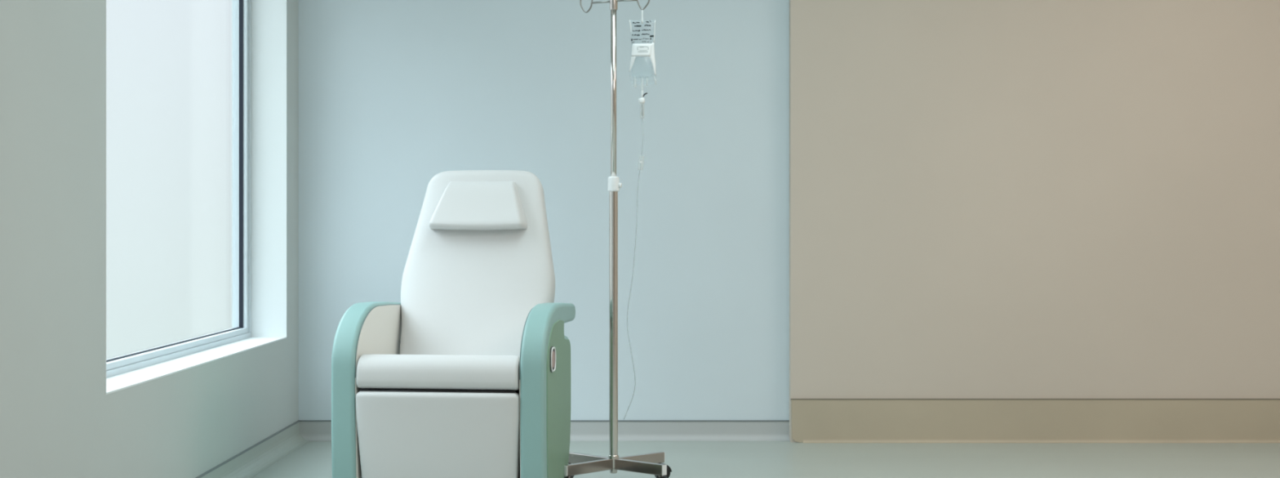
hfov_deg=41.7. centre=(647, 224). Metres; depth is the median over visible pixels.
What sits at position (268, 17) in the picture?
window jamb
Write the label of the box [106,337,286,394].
windowsill
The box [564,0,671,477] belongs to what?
stand
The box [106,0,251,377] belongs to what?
window
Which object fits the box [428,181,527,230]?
cushion
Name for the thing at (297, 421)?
trim
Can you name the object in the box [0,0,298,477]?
wall
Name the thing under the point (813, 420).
baseboard
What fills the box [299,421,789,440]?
baseboard
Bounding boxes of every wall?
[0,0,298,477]
[298,0,789,419]
[789,0,1279,442]
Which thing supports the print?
attached to the bag
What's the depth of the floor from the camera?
7.12 m
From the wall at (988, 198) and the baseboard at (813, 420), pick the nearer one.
the baseboard at (813, 420)
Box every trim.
[105,0,106,392]
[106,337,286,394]
[195,419,299,477]
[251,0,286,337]
[297,419,789,421]
[790,398,1279,399]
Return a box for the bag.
[629,9,656,84]
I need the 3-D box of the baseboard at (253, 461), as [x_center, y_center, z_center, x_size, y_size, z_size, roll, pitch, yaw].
[-1.597,0.957,3.107,0.056,0.087,9.414,0,0,0]
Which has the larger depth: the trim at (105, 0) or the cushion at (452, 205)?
the cushion at (452, 205)
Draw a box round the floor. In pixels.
[252,440,1279,477]
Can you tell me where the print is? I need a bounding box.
[631,20,653,42]
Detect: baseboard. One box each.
[200,422,308,477]
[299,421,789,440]
[791,399,1279,442]
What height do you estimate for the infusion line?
1.259 m
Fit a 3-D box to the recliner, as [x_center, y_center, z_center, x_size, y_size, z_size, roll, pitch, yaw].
[-0.692,0.391,6.316,0.791,1.218,0.876,0,0,7]
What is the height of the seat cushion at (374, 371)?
0.120 m
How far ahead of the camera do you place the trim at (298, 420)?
7.82 m
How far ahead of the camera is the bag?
6.42 m
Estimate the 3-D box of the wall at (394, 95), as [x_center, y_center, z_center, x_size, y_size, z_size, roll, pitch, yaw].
[1.288,-0.450,7.920,5.825,2.900,0.200,0,0,0]
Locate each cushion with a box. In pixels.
[355,353,519,390]
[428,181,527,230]
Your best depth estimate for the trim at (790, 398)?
7.73 m
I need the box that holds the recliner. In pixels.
[331,169,575,477]

